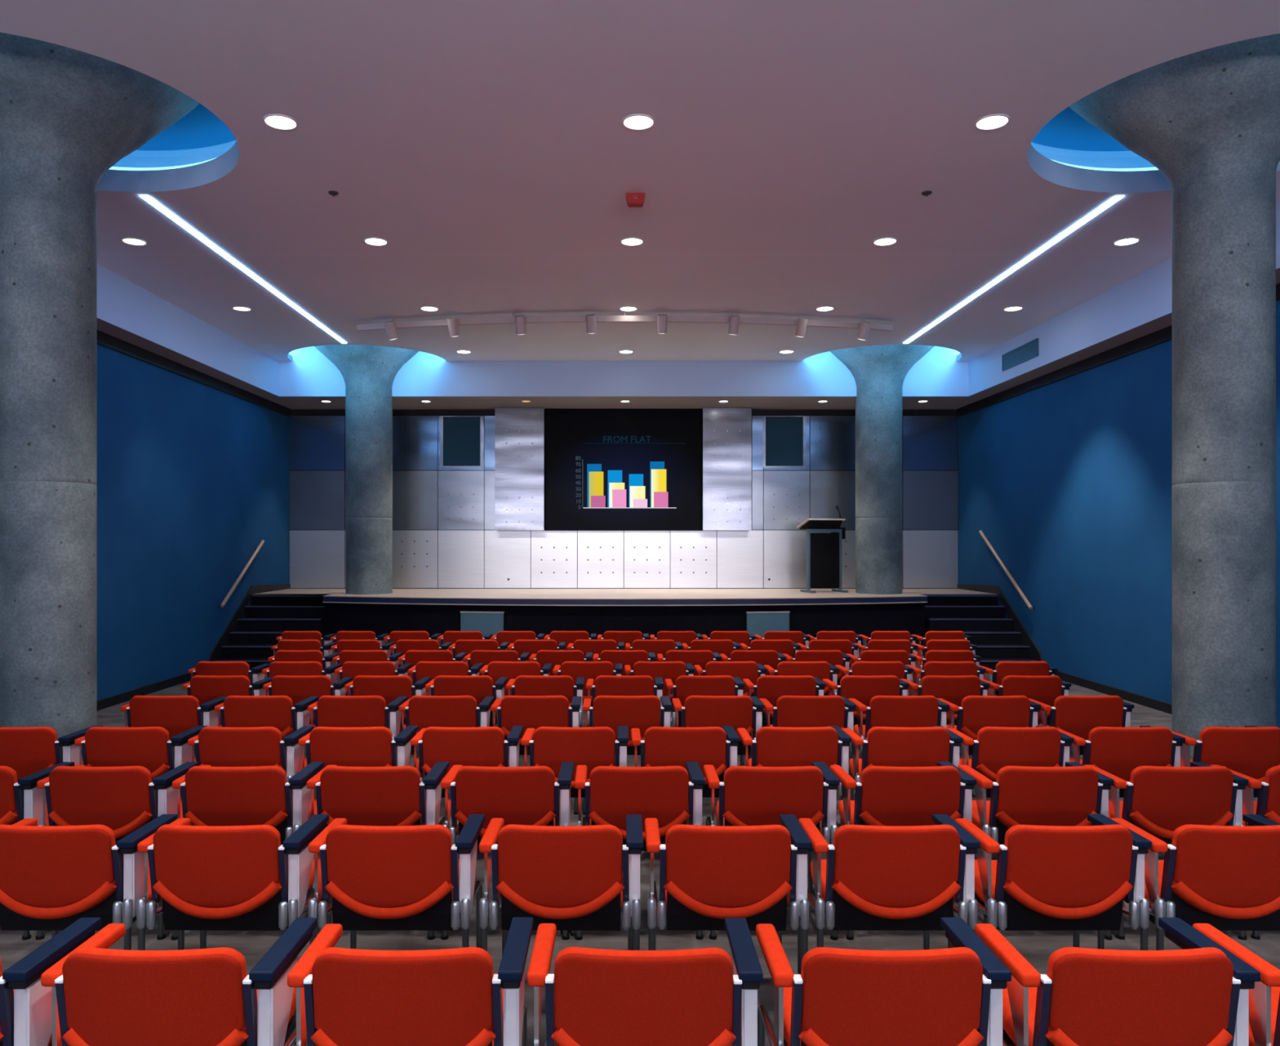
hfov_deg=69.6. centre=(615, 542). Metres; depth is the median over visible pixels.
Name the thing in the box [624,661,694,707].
chair
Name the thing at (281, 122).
recessed light
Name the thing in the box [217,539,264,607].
handrail
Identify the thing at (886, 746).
chair
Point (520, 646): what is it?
chair
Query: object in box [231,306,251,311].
recessed light
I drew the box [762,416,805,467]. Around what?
window
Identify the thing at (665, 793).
chair
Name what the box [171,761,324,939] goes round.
chair
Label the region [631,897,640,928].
socket
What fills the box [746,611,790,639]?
access panel
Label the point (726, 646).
chair
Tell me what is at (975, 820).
seat cushion
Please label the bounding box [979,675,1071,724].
chair
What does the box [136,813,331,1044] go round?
chair
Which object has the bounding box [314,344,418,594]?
concrete column
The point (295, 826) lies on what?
socket
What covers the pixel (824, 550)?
lectern
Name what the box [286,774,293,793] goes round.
socket
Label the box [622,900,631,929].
socket
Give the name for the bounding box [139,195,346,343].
light strip
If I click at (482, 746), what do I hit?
chair
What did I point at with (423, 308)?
recessed light
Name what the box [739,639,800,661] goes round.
chair
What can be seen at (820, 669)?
chair
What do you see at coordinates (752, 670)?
chair
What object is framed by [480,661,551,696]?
chair
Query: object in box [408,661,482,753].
chair
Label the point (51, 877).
chair
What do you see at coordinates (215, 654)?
baseboard
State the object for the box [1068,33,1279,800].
concrete column
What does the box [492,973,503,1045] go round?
panel
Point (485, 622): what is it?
access panel
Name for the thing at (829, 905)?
socket
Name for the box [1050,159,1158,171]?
tube
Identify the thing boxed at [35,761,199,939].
chair
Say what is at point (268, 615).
stairs
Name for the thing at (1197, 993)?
chair
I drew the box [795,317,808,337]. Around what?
track spotlight
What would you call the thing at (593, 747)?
chair
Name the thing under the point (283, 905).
socket
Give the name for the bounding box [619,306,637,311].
recessed light
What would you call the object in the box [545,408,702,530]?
projection screen
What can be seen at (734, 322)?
track spotlight
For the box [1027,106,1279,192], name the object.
ceiling
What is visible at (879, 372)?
concrete column
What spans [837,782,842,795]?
socket
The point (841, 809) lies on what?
seat cushion
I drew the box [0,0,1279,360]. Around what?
ceiling
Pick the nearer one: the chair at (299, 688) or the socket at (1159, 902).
the socket at (1159, 902)
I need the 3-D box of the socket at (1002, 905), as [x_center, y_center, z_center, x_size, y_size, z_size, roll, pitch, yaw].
[1.417,1.367,3.377,0.032,0.102,0.033,0,0,0]
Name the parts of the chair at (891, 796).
armrest, leg, backrest, tablet arm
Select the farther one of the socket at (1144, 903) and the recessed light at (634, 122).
the recessed light at (634, 122)
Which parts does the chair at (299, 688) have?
armrest, backrest, tablet arm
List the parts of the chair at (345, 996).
armrest, backrest, tablet arm, leg, rail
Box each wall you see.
[96,343,288,700]
[289,408,958,588]
[958,299,1279,728]
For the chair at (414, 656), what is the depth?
8.78 m
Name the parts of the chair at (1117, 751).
armrest, backrest, tablet arm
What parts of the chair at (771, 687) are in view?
armrest, backrest, tablet arm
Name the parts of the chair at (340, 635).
backrest, tablet arm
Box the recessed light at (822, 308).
[815,306,834,311]
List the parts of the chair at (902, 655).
armrest, backrest, tablet arm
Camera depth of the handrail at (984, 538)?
13.76 m
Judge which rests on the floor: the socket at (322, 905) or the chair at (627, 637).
the chair at (627, 637)
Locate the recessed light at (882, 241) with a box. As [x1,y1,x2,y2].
[872,237,897,245]
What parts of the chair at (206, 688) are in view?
armrest, backrest, tablet arm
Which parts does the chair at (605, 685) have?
armrest, backrest, tablet arm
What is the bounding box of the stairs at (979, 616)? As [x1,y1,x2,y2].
[921,594,1039,670]
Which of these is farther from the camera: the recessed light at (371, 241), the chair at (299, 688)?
the recessed light at (371, 241)
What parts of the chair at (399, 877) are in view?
leg, rail, armrest, leg, backrest, leg, tablet arm, rail, leg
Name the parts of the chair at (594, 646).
armrest, backrest, tablet arm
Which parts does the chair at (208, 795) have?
leg, armrest, backrest, tablet arm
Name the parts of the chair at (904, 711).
armrest, backrest, tablet arm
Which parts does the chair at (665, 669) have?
armrest, backrest, tablet arm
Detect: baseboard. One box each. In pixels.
[97,583,290,710]
[957,583,1172,714]
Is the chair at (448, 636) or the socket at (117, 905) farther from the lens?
the chair at (448, 636)
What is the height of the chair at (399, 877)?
0.802 m
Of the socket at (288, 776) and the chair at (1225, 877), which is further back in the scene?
the socket at (288, 776)
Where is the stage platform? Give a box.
[252,588,996,666]
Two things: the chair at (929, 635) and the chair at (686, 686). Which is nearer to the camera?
the chair at (686, 686)
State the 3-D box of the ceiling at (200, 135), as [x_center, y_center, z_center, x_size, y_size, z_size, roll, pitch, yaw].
[-3.895,-3.318,6.306,3.106,0.915,3.106,0,0,0]
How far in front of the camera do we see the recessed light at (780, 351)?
13.79 m
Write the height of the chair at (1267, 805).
0.802 m
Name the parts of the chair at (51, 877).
armrest, leg, backrest, leg, tablet arm, leg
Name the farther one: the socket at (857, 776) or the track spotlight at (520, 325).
the track spotlight at (520, 325)
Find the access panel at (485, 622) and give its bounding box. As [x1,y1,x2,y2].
[460,610,504,637]
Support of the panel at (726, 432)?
attached to the wall at (445, 535)
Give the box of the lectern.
[796,505,848,592]
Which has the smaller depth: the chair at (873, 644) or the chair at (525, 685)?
the chair at (525, 685)
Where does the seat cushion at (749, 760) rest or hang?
on the chair at (773, 746)
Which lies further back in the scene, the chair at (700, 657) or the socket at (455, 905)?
the chair at (700, 657)
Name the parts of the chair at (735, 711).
armrest, backrest, tablet arm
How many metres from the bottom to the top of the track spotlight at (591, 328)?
0.247 m
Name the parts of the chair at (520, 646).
armrest, backrest, tablet arm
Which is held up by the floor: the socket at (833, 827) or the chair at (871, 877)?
the chair at (871, 877)
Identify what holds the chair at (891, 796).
on the floor
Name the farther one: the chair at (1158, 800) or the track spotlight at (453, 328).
the track spotlight at (453, 328)
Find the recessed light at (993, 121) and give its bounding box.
[974,114,1009,129]
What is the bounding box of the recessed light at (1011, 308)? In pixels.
[1003,306,1022,311]
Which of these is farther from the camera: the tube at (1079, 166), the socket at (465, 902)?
the tube at (1079, 166)
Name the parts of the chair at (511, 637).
backrest, tablet arm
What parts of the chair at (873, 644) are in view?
armrest, backrest, tablet arm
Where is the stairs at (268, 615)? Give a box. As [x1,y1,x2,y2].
[212,594,324,670]
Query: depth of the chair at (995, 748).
5.13 m
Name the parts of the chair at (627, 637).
armrest, backrest, tablet arm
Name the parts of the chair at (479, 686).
armrest, backrest, tablet arm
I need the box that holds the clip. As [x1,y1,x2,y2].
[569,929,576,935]
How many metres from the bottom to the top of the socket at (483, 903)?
0.112 m
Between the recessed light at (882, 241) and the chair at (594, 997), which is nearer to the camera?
the chair at (594, 997)
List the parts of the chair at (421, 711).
armrest, backrest, tablet arm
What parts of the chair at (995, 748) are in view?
armrest, backrest, tablet arm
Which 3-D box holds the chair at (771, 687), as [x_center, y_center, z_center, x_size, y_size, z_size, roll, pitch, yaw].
[1.328,1.432,7.364,0.605,0.802,0.560,0,0,1]
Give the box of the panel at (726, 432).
[702,407,751,529]
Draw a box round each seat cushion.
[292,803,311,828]
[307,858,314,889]
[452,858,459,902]
[620,889,622,909]
[665,888,666,910]
[715,800,724,826]
[747,758,751,765]
[783,973,800,1045]
[810,858,826,906]
[837,800,854,824]
[848,758,862,777]
[853,724,865,736]
[959,758,971,767]
[972,800,991,836]
[974,859,997,913]
[1002,973,1047,1045]
[1108,800,1123,818]
[1144,859,1164,907]
[1242,800,1257,826]
[1248,986,1279,1045]
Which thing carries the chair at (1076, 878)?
on the floor
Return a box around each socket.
[112,900,122,923]
[122,897,132,928]
[136,897,146,928]
[146,900,156,929]
[278,900,288,929]
[284,826,293,839]
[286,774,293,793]
[288,897,297,925]
[293,823,300,832]
[308,897,317,928]
[318,900,328,929]
[448,826,456,844]
[450,900,460,929]
[461,897,470,928]
[479,897,488,928]
[489,900,498,929]
[578,710,582,724]
[586,711,590,724]
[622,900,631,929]
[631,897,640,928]
[647,897,656,928]
[657,900,666,929]
[670,711,671,724]
[671,711,675,724]
[790,900,799,929]
[800,897,808,928]
[815,897,824,928]
[822,826,830,844]
[825,900,835,929]
[830,824,837,844]
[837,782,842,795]
[855,774,860,782]
[859,735,865,751]
[958,900,967,923]
[968,897,977,928]
[982,824,990,835]
[986,897,996,927]
[991,826,998,842]
[997,900,1007,929]
[1128,900,1138,929]
[1138,897,1149,928]
[1155,897,1164,928]
[1164,900,1175,917]
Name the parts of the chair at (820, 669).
armrest, backrest, tablet arm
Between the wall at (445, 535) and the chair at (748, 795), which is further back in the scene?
the wall at (445, 535)
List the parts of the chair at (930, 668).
armrest, backrest, tablet arm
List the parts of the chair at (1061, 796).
armrest, leg, backrest, tablet arm, leg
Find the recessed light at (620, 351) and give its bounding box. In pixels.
[618,350,633,353]
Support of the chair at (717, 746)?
on the floor
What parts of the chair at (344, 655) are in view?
armrest, backrest, tablet arm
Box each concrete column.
[0,32,199,746]
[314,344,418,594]
[830,344,933,594]
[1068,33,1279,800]
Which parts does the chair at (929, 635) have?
armrest, backrest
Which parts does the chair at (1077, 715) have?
armrest, backrest, tablet arm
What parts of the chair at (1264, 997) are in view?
armrest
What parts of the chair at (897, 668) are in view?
armrest, backrest, tablet arm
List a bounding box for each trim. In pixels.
[97,329,290,417]
[956,283,1279,417]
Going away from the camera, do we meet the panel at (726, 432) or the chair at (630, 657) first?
the chair at (630, 657)
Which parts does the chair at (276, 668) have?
armrest, backrest, tablet arm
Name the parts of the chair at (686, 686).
armrest, backrest, tablet arm, leg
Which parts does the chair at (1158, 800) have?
armrest, leg, backrest, tablet arm, leg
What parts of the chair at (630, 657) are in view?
armrest, backrest, tablet arm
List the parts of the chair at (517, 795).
leg, armrest, rail, backrest, leg, tablet arm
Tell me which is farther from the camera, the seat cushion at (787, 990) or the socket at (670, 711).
the socket at (670, 711)
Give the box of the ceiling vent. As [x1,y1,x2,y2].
[1001,337,1038,370]
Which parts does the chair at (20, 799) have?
backrest, leg, tablet arm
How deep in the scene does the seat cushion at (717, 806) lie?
4.59 m
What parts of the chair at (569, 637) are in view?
armrest, backrest, tablet arm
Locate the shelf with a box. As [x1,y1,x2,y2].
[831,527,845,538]
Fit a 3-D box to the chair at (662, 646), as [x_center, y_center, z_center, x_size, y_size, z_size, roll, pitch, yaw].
[0.407,1.432,9.990,0.605,0.802,0.560,0,0,0]
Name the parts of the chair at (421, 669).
armrest, backrest, tablet arm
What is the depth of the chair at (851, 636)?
10.68 m
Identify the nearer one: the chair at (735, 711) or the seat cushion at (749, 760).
the seat cushion at (749, 760)
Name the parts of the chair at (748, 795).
rail, armrest, leg, backrest, leg, tablet arm, leg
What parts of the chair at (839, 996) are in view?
leg, rail, armrest, backrest, tablet arm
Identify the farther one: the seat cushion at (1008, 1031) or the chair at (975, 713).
the chair at (975, 713)
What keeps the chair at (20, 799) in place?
on the floor
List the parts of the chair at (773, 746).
armrest, backrest, tablet arm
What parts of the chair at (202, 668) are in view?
armrest, backrest, tablet arm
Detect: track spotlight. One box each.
[383,320,398,339]
[446,317,459,337]
[514,315,526,334]
[586,314,596,333]
[656,314,667,333]
[728,315,740,334]
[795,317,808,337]
[857,320,871,340]
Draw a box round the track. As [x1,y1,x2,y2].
[356,311,892,331]
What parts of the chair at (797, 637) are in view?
armrest, backrest, tablet arm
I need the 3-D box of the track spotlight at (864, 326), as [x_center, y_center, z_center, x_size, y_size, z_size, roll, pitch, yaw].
[3.153,-2.688,11.703,0.123,0.247,0.201,0,0,-23]
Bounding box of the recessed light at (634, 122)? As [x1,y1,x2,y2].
[622,114,654,129]
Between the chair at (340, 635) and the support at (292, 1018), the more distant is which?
the chair at (340, 635)
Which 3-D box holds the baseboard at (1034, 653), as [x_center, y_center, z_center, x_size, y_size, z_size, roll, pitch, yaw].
[5.929,1.254,5.548,0.023,1.158,20.821,0,0,0]
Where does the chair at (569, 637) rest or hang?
on the floor
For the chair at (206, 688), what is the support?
on the floor
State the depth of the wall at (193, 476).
11.92 m
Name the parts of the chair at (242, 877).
leg, rail, armrest, leg, backrest, rail, tablet arm, leg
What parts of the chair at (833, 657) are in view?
armrest, backrest, tablet arm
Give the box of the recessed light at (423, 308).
[420,306,439,311]
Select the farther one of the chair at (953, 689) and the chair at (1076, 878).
the chair at (953, 689)
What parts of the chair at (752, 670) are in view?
armrest, backrest, tablet arm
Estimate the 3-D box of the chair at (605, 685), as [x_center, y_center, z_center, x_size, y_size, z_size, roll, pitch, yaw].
[0.072,1.432,7.364,0.605,0.802,0.560,0,0,0]
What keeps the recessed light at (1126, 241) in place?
in the ceiling at (494, 157)
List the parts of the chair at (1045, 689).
armrest, backrest, tablet arm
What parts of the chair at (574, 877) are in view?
leg, armrest, rail, leg, backrest, rail, leg, tablet arm, leg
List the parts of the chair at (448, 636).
armrest, backrest, tablet arm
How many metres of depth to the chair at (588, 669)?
7.95 m
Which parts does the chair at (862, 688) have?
armrest, backrest, tablet arm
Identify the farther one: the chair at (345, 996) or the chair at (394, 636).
the chair at (394, 636)
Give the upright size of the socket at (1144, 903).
0.112 m
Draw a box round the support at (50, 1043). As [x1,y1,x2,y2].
[13,988,52,1045]
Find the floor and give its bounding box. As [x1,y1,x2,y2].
[0,666,1279,1045]
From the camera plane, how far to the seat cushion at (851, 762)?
5.53 m
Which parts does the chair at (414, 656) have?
armrest, backrest, tablet arm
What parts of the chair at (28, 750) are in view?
backrest, tablet arm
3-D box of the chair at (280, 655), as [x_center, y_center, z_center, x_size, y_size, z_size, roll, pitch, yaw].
[-3.034,1.432,9.038,0.605,0.802,0.560,0,0,0]
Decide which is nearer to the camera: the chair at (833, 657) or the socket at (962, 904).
the socket at (962, 904)
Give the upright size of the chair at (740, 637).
0.802 m
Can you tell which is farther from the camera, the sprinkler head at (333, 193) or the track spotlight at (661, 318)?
the track spotlight at (661, 318)
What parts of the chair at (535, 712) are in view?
armrest, backrest, tablet arm, leg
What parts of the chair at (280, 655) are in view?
armrest, backrest, tablet arm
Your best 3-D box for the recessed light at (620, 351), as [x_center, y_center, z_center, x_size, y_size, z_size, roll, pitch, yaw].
[0.154,-2.855,13.814,0.223,0.010,0.223,0,0,0]
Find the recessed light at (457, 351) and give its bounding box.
[456,350,471,353]
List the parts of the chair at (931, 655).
armrest, backrest, tablet arm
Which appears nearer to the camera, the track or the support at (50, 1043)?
the support at (50, 1043)
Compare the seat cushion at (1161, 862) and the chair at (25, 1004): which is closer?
the chair at (25, 1004)
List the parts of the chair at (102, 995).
armrest, backrest, tablet arm, rail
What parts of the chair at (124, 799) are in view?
leg, armrest, backrest, leg, tablet arm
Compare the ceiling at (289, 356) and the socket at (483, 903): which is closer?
the socket at (483, 903)
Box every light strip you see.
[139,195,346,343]
[903,195,1124,343]
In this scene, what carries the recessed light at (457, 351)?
in the ceiling at (494, 157)
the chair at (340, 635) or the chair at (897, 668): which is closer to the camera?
the chair at (897, 668)
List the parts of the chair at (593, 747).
armrest, backrest, tablet arm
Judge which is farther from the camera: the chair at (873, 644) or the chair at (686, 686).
the chair at (873, 644)
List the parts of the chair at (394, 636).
backrest, tablet arm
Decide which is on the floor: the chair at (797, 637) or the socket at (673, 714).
the chair at (797, 637)
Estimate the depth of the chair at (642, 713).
6.18 m
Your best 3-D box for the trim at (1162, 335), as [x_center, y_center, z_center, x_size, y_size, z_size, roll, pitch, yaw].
[5.923,-2.236,5.547,0.034,0.137,20.818,0,0,0]
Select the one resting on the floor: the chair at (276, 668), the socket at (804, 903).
the chair at (276, 668)
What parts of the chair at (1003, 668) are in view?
armrest, backrest, tablet arm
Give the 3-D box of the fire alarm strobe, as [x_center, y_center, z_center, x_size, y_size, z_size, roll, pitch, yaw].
[0.162,-2.817,7.593,0.155,0.086,0.124,0,0,0]
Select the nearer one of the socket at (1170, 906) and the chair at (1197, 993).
the chair at (1197, 993)
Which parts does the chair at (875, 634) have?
armrest, backrest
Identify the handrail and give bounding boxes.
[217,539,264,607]
[978,529,1034,609]
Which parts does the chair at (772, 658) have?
armrest, backrest, tablet arm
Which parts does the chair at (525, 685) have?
armrest, backrest, tablet arm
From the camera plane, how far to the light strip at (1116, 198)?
9.31 m
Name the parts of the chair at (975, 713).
armrest, backrest, tablet arm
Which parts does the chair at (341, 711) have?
armrest, backrest, tablet arm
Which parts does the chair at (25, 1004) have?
backrest, tablet arm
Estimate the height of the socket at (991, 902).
0.112 m
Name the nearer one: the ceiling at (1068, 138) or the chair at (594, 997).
the chair at (594, 997)
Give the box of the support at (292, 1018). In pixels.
[246,973,296,1022]
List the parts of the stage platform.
edge molding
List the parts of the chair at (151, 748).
armrest, backrest, tablet arm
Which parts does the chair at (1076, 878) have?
leg, armrest, rail, backrest, leg, tablet arm, rail, leg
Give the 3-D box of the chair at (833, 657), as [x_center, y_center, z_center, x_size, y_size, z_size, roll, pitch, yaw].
[1.950,1.432,9.038,0.605,0.802,0.560,0,0,0]
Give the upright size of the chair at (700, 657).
0.802 m
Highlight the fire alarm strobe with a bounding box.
[626,192,644,207]
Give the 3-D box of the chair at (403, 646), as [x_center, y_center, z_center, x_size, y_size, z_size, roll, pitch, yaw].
[-2.099,1.432,9.990,0.605,0.802,0.560,0,0,0]
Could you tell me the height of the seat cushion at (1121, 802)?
0.112 m
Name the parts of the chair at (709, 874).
leg, armrest, leg, rail, backrest, leg, rail, tablet arm, leg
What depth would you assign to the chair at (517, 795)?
4.23 m
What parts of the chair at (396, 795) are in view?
armrest, backrest, leg, tablet arm, rail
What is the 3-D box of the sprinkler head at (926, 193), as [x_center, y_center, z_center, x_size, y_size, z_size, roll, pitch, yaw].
[2.545,-2.845,7.536,0.084,0.030,0.084,0,0,0]
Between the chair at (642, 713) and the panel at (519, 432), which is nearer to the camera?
the chair at (642, 713)
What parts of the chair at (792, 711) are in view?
armrest, backrest, tablet arm, leg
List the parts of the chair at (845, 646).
armrest, backrest, tablet arm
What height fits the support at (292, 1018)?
0.112 m
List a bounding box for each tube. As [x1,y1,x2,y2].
[109,157,216,170]
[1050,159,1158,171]
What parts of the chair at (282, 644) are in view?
armrest, backrest, tablet arm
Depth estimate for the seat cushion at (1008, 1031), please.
2.63 m
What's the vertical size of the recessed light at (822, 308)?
0.010 m
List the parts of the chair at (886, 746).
leg, armrest, backrest, tablet arm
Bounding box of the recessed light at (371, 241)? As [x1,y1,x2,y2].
[364,237,387,245]
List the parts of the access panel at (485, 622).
trim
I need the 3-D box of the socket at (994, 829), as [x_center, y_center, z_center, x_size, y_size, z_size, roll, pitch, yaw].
[1.754,1.367,4.264,0.032,0.102,0.033,0,0,0]
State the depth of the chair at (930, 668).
7.95 m
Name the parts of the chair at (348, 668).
armrest, backrest, tablet arm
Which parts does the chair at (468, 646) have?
armrest, backrest, tablet arm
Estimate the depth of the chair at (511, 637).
10.67 m
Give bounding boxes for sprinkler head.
[328,191,338,196]
[921,191,932,196]
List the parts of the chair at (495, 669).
armrest, backrest, tablet arm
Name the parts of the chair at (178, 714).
armrest, backrest, tablet arm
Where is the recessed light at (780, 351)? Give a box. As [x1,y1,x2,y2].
[778,350,794,353]
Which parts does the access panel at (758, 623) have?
trim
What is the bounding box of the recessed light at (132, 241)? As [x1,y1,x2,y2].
[120,237,147,245]
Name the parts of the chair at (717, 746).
armrest, backrest, tablet arm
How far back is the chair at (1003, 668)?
7.95 m
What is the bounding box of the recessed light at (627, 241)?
[620,237,644,245]
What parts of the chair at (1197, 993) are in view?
rail, armrest, backrest, tablet arm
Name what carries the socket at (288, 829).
attached to the chair at (208, 795)
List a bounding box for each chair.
[0,725,102,780]
[0,761,74,939]
[0,813,184,949]
[0,917,101,1045]
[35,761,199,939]
[40,917,317,1045]
[74,725,207,782]
[120,695,226,749]
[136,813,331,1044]
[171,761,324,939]
[182,675,273,706]
[187,725,314,857]
[188,661,271,684]
[214,695,319,740]
[262,661,342,684]
[262,675,352,724]
[267,649,340,670]
[271,639,337,667]
[275,631,336,650]
[287,916,533,1045]
[297,725,417,769]
[306,761,448,939]
[307,695,408,749]
[308,813,484,948]
[330,631,389,653]
[330,639,395,657]
[332,649,403,681]
[334,661,412,732]
[344,675,431,727]
[383,631,440,655]
[389,639,452,674]
[398,649,466,733]
[398,695,494,771]
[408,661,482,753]
[410,725,523,797]
[425,675,507,726]
[437,631,493,650]
[440,761,574,939]
[448,639,509,662]
[462,649,529,675]
[479,813,643,955]
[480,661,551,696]
[490,631,544,649]
[490,695,581,814]
[506,675,584,758]
[507,639,565,661]
[520,725,628,797]
[527,917,763,1045]
[528,649,592,675]
[543,631,596,649]
[552,661,622,706]
[567,639,623,661]
[574,761,705,939]
[582,695,671,814]
[586,675,663,726]
[592,649,656,675]
[597,631,648,649]
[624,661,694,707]
[625,639,682,661]
[631,725,739,797]
[644,813,811,969]
[649,631,702,649]
[657,649,721,675]
[664,675,744,765]
[671,695,764,759]
[681,639,740,661]
[693,661,766,696]
[702,631,755,649]
[702,761,839,939]
[719,649,786,675]
[737,725,851,795]
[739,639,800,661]
[742,675,826,764]
[754,631,809,649]
[755,916,1011,1045]
[759,695,856,799]
[763,661,839,695]
[782,649,850,690]
[797,639,858,670]
[797,813,980,973]
[806,631,862,666]
[822,675,909,727]
[829,761,976,939]
[835,661,913,695]
[840,725,963,822]
[846,649,916,682]
[848,695,949,774]
[854,639,917,666]
[857,631,916,650]
[900,675,990,758]
[905,661,986,695]
[910,649,981,684]
[911,631,971,657]
[912,639,977,670]
[936,695,1040,755]
[946,725,1074,797]
[947,813,1151,950]
[954,761,1114,939]
[974,917,1260,1045]
[976,661,1057,695]
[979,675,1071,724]
[1028,695,1133,755]
[1057,725,1185,797]
[1084,761,1248,939]
[1097,813,1279,950]
[1171,725,1279,797]
[1192,923,1279,1045]
[1211,764,1279,939]
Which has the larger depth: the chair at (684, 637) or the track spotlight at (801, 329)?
the track spotlight at (801, 329)
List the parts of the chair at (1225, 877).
leg, armrest, leg, backrest, leg, tablet arm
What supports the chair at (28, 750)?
on the floor
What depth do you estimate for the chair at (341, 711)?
6.18 m
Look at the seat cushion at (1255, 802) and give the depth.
4.63 m
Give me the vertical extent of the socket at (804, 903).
0.112 m
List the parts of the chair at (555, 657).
armrest, backrest, tablet arm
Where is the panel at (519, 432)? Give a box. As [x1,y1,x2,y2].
[494,407,544,529]
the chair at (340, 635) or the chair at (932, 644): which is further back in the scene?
the chair at (340, 635)
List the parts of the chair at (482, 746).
armrest, backrest, tablet arm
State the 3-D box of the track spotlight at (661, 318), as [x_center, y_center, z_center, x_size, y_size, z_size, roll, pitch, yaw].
[0.569,-2.688,11.337,0.128,0.247,0.200,0,0,0]
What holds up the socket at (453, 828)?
attached to the chair at (517, 795)
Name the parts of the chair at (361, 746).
armrest, backrest, tablet arm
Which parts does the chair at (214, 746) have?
armrest, backrest, tablet arm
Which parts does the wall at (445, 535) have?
steel panel, steel panel, steel panel, steel panel, steel panel, steel panel, steel panel, steel panel, steel panel, steel panel, steel panel, steel panel, steel panel, steel panel, steel panel, steel panel, steel panel, steel panel, steel panel, steel panel, steel panel, steel panel, steel panel, steel panel, steel panel, steel panel, steel panel, steel panel, steel panel, steel panel, steel panel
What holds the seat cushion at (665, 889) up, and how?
on the chair at (709, 874)
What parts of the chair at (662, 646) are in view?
armrest, backrest, tablet arm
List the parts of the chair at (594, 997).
armrest, backrest, tablet arm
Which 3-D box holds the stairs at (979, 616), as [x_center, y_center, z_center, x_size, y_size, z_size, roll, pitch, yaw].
[5.297,1.319,13.582,1.234,1.027,1.416,0,0,0]
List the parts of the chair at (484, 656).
armrest, backrest, tablet arm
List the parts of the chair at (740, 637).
armrest, backrest, tablet arm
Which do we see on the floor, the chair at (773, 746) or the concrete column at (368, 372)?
the chair at (773, 746)
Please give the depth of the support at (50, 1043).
2.57 m
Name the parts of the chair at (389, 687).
armrest, backrest, tablet arm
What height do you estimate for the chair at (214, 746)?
0.802 m
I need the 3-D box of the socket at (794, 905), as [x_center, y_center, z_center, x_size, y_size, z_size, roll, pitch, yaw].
[0.655,1.367,3.377,0.032,0.102,0.033,0,0,1]
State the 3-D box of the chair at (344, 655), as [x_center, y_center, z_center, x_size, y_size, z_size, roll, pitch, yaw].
[-2.416,1.432,9.038,0.605,0.802,0.560,0,0,-1]
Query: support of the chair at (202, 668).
on the floor
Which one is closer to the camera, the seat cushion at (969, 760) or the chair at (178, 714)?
the seat cushion at (969, 760)
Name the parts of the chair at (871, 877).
leg, armrest, rail, leg, backrest, leg, tablet arm, rail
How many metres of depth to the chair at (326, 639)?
10.68 m
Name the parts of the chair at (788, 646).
armrest, backrest, tablet arm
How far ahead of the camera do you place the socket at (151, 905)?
3.37 m
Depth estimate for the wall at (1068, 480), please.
11.55 m
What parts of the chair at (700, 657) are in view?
armrest, backrest, tablet arm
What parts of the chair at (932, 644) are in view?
armrest, backrest, tablet arm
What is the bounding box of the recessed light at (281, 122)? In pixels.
[262,114,297,129]
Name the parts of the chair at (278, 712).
armrest, backrest, tablet arm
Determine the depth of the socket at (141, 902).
3.37 m
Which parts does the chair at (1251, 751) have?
armrest, backrest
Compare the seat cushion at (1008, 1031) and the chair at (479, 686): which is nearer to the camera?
the seat cushion at (1008, 1031)
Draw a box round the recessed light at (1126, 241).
[1113,237,1140,245]
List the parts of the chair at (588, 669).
armrest, backrest, tablet arm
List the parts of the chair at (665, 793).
leg, armrest, rail, backrest, tablet arm, leg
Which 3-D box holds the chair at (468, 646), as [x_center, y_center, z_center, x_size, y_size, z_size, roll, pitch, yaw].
[-1.474,1.432,9.990,0.605,0.802,0.560,0,0,0]
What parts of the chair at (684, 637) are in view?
armrest, backrest, tablet arm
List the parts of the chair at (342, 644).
armrest, backrest, tablet arm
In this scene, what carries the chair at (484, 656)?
on the floor
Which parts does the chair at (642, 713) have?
leg, armrest, backrest, tablet arm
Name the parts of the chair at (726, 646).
armrest, backrest, tablet arm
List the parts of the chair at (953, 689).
armrest, backrest, tablet arm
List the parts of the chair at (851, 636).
armrest, backrest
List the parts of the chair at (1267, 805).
armrest, leg, backrest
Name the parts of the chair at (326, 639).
backrest, tablet arm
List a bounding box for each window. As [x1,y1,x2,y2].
[440,416,483,467]
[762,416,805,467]
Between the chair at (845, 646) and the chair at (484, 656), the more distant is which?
the chair at (845, 646)
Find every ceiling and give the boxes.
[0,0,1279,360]
[97,103,239,191]
[97,201,1279,395]
[97,267,1279,408]
[287,351,421,360]
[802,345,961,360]
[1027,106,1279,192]
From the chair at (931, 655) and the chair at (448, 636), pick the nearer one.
the chair at (931, 655)
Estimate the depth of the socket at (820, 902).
3.37 m
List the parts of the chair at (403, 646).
armrest, backrest, tablet arm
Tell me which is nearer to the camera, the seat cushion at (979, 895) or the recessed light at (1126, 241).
the seat cushion at (979, 895)

